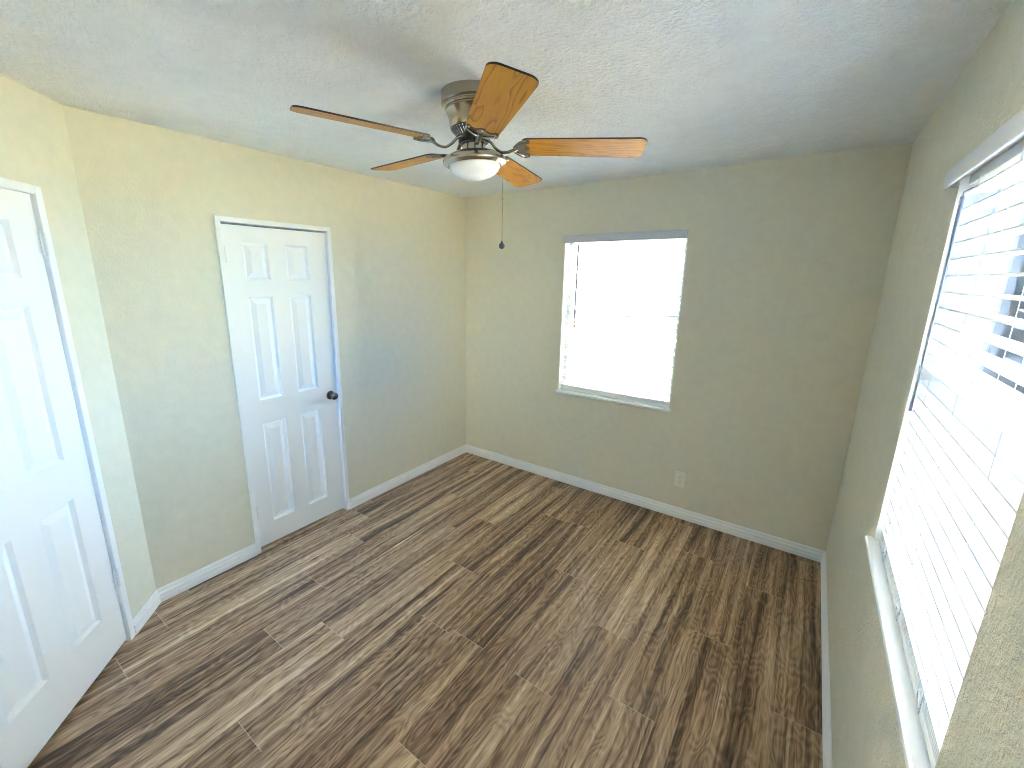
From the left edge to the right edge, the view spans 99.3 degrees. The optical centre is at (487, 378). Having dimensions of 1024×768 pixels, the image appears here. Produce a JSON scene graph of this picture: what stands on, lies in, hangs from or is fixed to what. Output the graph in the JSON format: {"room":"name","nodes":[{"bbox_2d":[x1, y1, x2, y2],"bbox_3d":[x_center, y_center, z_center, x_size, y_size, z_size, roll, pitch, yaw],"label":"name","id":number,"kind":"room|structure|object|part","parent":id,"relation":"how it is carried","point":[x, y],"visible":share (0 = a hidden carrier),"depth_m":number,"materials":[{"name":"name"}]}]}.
{"room":"empty bedroom","nodes":[
{"label":"empty bedroom","id":0,"kind":"room"},
{"bbox_2d":[0,74,155,618],"bbox_3d":[-1.768,0.174,1.532,0.160,2.440,1.164,-2,14,-10],"label":"wall","id":1,"kind":"structure","parent":0,"point":[35,149],"depth_m":1.89,"materials":[{"name":"beige paint"}]},
{"bbox_2d":[0,188,126,767],"bbox_3d":[-1.672,0.360,1.557,0.100,2.023,0.732,-2,14,-10],"label":"door","id":2,"kind":"structure","parent":1,"relation":"in","point":[61,622],"depth_m":1.65,"materials":[{"name":"white paint"}]},
{"bbox_2d":[0,177,135,640],"bbox_3d":[-1.724,0.361,1.524,0.112,2.080,0.820,-2,14,-10],"label":"trim","id":3,"kind":"structure","parent":1,"relation":"attached to","point":[35,192],"depth_m":1.84,"materials":[{"name":"white"}]},
{"bbox_2d":[132,590,160,634],"bbox_3d":[-1.776,1.212,2.267,0.015,0.080,0.228,-2,14,-10],"label":"baseboard","id":4,"kind":"structure","parent":1,"relation":"attached to","point":[154,601],"depth_m":2.26,"materials":[{"name":"white"}]},
{"bbox_2d":[62,105,465,588],"bbox_3d":[-1.064,-0.213,3.192,0.160,2.440,2.663,10,16,35],"label":"wall","id":5,"kind":"structure","parent":0,"point":[150,196],"depth_m":2.47,"materials":[{"name":"beige paint"}]},
{"bbox_2d":[156,543,257,601],"bbox_3d":[-1.638,1.139,2.580,0.015,0.080,0.534,10,16,35],"label":"baseboard","id":6,"kind":"structure","parent":5,"relation":"attached to","point":[176,587],"depth_m":2.55,"materials":[{"name":"white"}]},
{"bbox_2d":[213,215,349,553],"bbox_3d":[-1.301,0.056,2.868,0.111,2.062,0.709,10,16,35],"label":"trim","id":7,"kind":"structure","parent":5,"relation":"attached to","point":[218,220],"depth_m":2.71,"materials":[{"name":"white wood"}]},
{"bbox_2d":[221,224,344,546],"bbox_3d":[-1.271,0.072,2.836,0.100,2.002,0.664,10,16,35],"label":"door","id":8,"kind":"structure","parent":5,"relation":"in","point":[277,278],"depth_m":2.81,"materials":[{"name":"white paint"}]},
{"bbox_3d":[-1.089,0.119,3.070,0.064,0.064,0.064,10,16,35],"label":"knob","id":9,"kind":"part","parent":8,"relation":"part of","materials":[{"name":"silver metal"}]},
{"bbox_2d":[349,444,465,508],"bbox_3d":[-0.637,0.837,3.897,0.015,0.080,1.428,10,16,35],"label":"baseboard","id":10,"kind":"structure","parent":5,"relation":"attached to","point":[371,493],"depth_m":3.77,"materials":[{"name":"white"}]},
{"bbox_2d":[221,223,317,232],"bbox_3d":[-1.342,0.051,2.893,0.005,2.060,0.693,10,16,35],"label":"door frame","id":11,"kind":"structure","parent":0,"point":[221,223],"depth_m":2.64,"materials":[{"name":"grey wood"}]},
{"bbox_2d":[28,452,822,767],"bbox_3d":[-0.269,1.233,2.411,3.860,0.001,3.780,10,16,35],"label":"floor","id":12,"kind":"structure","parent":0,"point":[474,611],"depth_m":2.09,"materials":[{"name":"wood"}]},
{"bbox_2d":[0,0,1011,197],"bbox_3d":[-0.406,-1.238,1.947,4.161,0.140,3.780,10,16,35],"label":"ceiling","id":13,"kind":"structure","parent":0,"point":[707,83],"depth_m":1.47,"materials":[{"name":"white paint"}]},
{"bbox_2d":[290,62,647,248],"bbox_3d":[-0.009,-0.816,1.706,1.199,0.585,1.254,2,13,8],"label":"ceiling fan","id":14,"kind":"object","parent":13,"relation":"hanging from","point":[477,111],"visible":1,"depth_m":1.60,"materials":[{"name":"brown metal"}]},
{"bbox_3d":[-0.426,-0.880,1.494,0.456,0.006,0.142,-4,24,-28],"label":"blade","id":15,"kind":"part","parent":14,"relation":"part of","materials":[{"name":"brown wood"}]},
{"bbox_3d":[-0.357,-0.981,1.972,0.456,0.006,0.142,14,27,42],"label":"blade","id":16,"kind":"part","parent":14,"relation":"part of","materials":[{"name":"brown wood"}]},
{"bbox_3d":[-0.049,-0.825,1.732,0.201,0.057,0.201,8,16,36],"label":"lamp shade","id":17,"kind":"part","parent":14,"relation":"part of","materials":[{"name":"white glass"}]},
{"bbox_3d":[0.060,-0.547,1.777,0.025,0.032,0.025,8,16,36],"label":"chain pull","id":18,"kind":"part","parent":14,"relation":"part of","materials":[{"name":"black metal"}]},
{"bbox_3d":[0.061,-0.701,1.740,0.007,0.302,0.007,5,14,18],"label":"pull chain","id":19,"kind":"part","parent":14,"relation":"part of","materials":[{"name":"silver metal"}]},
{"bbox_3d":[0.026,-0.812,1.289,0.142,0.006,0.456,11,10,-14],"label":"blade","id":20,"kind":"part","parent":14,"relation":"part of","materials":[{"name":"brown wood"}]},
{"bbox_3d":[0.128,-0.976,2.060,0.142,0.006,0.456,-3,9,27],"label":"blade","id":21,"kind":"part","parent":14,"relation":"part of","materials":[{"name":"brown wood"}]},
{"bbox_3d":[0.359,-0.872,1.637,0.456,0.006,0.142,4,2,7],"label":"blade","id":22,"kind":"part","parent":14,"relation":"part of","materials":[{"name":"brown wood"}]},
{"bbox_2d":[465,142,912,550],"bbox_3d":[1.022,-0.244,3.401,3.261,2.440,0.160,10,16,35],"label":"wall","id":23,"kind":"structure","parent":0,"point":[786,261],"depth_m":2.90,"materials":[{"name":"beige paint"}]},
{"bbox_2d":[556,231,688,412],"bbox_3d":[1.005,-0.450,3.336,0.926,1.269,0.158,10,16,35],"label":"window","id":24,"kind":"structure","parent":23,"relation":"in","point":[572,248],"depth_m":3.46,"materials":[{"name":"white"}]},
{"bbox_3d":[0.982,0.161,3.458,0.926,0.023,0.101,10,16,35],"label":"sill","id":25,"kind":"part","parent":24,"relation":"part of","materials":[{"name":"white"}]},
{"bbox_3d":[1.037,-0.498,3.367,0.830,0.044,0.040,10,16,35],"label":"meeting rail","id":26,"kind":"part","parent":24,"relation":"part of","materials":[{"name":"white"}]},
{"bbox_2d":[561,229,687,407],"bbox_3d":[0.981,-0.459,3.312,0.910,1.249,0.081,10,16,35],"label":"window blind","id":27,"kind":"object","parent":24,"relation":"attached to","point":[675,233],"visible":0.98,"depth_m":3.29,"materials":[{"name":"white plastic"}]},
{"bbox_3d":[0.741,-0.492,3.503,0.002,1.181,0.056,10,16,35],"label":"ladder cord","id":28,"kind":"part","parent":27,"relation":"part of","materials":[{"name":"white fabric"}]},
{"bbox_3d":[0.991,0.139,3.458,0.872,0.018,0.052,10,16,35],"label":"rail","id":29,"kind":"part","parent":27,"relation":"part of","materials":[{"name":"white plastic"}]},
{"bbox_3d":[1.235,-0.403,3.148,0.002,1.181,0.056,10,16,35],"label":"ladder cord","id":30,"kind":"part","parent":27,"relation":"part of","materials":[{"name":"white fabric"}]},
{"bbox_2d":[466,444,824,562],"bbox_3d":[0.959,0.920,3.605,2.941,0.080,0.015,10,16,35],"label":"baseboard","id":31,"kind":"structure","parent":23,"relation":"attached to","point":[805,551],"depth_m":3.31,"materials":[{"name":"white"}]},
{"bbox_2d":[674,471,685,487],"bbox_3d":[1.425,0.744,3.214,0.074,0.122,0.008,10,16,35],"label":"wall outlet","id":32,"kind":"object","parent":23,"relation":"attached to","point":[679,480],"visible":1,"depth_m":3.21,"materials":[{"name":"beige plastic"}]},
{"bbox_2d":[826,0,1023,767],"bbox_3d":[1.142,0.320,1.026,0.160,2.440,3.620,10,16,35],"label":"wall","id":33,"kind":"structure","parent":0,"point":[985,729],"depth_m":1.38,"materials":[{"name":"beige paint"}]},
{"bbox_2d":[821,551,831,767],"bbox_3d":[1.109,1.441,1.411,0.015,0.080,3.460,10,16,35],"label":"baseboard","id":34,"kind":"structure","parent":33,"relation":"attached to","point":[826,705],"depth_m":1.91,"materials":[{"name":"white"}]},
{"bbox_2d":[865,176,1023,767],"bbox_3d":[1.123,0.094,0.984,0.158,1.201,0.987,10,16,35],"label":"window","id":35,"kind":"structure","parent":33,"relation":"in","point":[914,746],"depth_m":1.15,"materials":[{"name":"white"}]},
{"bbox_3d":[1.095,0.663,1.136,0.101,0.023,0.987,10,16,35],"label":"sill","id":36,"kind":"part","parent":35,"relation":"part of","materials":[{"name":"white"}]},
{"bbox_2d":[879,108,1023,767],"bbox_3d":[1.093,0.065,1.003,0.095,1.199,0.991,10,16,35],"label":"window blind","id":37,"kind":"object","parent":35,"relation":"attached to","point":[943,544],"visible":0.95,"depth_m":0.96,"materials":[{"name":"white plastic"}]},
{"bbox_3d":[1.085,0.616,1.150,0.004,0.031,0.049,12,18,40],"label":"cord","id":38,"kind":"part","parent":37,"relation":"part of","materials":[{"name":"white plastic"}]},
{"bbox_3d":[1.101,0.644,1.123,0.052,0.018,0.917,10,16,35],"label":"rail","id":39,"kind":"part","parent":37,"relation":"part of","materials":[{"name":"white plastic"}]},
{"bbox_3d":[0.901,0.672,0.907,0.004,0.031,0.049,12,18,40],"label":"cord","id":40,"kind":"part","parent":37,"relation":"part of","materials":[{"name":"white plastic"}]},
{"bbox_3d":[1.294,0.026,1.238,0.056,1.131,0.002,10,16,35],"label":"ladder cord","id":41,"kind":"part","parent":37,"relation":"part of","materials":[{"name":"white fabric"}]},
{"bbox_3d":[1.116,0.080,1.004,0.056,1.131,0.002,10,16,35],"label":"ladder cord","id":42,"kind":"part","parent":37,"relation":"part of","materials":[{"name":"white fabric"}]},
{"bbox_3d":[0.931,0.135,0.761,0.056,1.131,0.002,10,16,35],"label":"ladder cord","id":43,"kind":"part","parent":37,"relation":"part of","materials":[{"name":"white plastic"}]},
{"bbox_3d":[1.164,0.095,0.954,0.057,1.190,0.949,10,16,35],"label":"frame","id":44,"kind":"part","parent":35,"relation":"part of","materials":[{"name":"white"}]},
{"bbox_3d":[1.165,0.100,0.955,0.040,0.044,0.879,10,16,35],"label":"meeting rail","id":45,"kind":"part","parent":35,"relation":"part of","materials":[{"name":"white"}]},
{"bbox_3d":[1.176,-0.184,0.881,0.004,0.543,0.879,10,16,35],"label":"glass pane","id":46,"kind":"part","parent":35,"relation":"part of","materials":[{"name":"glass"}]}
]}

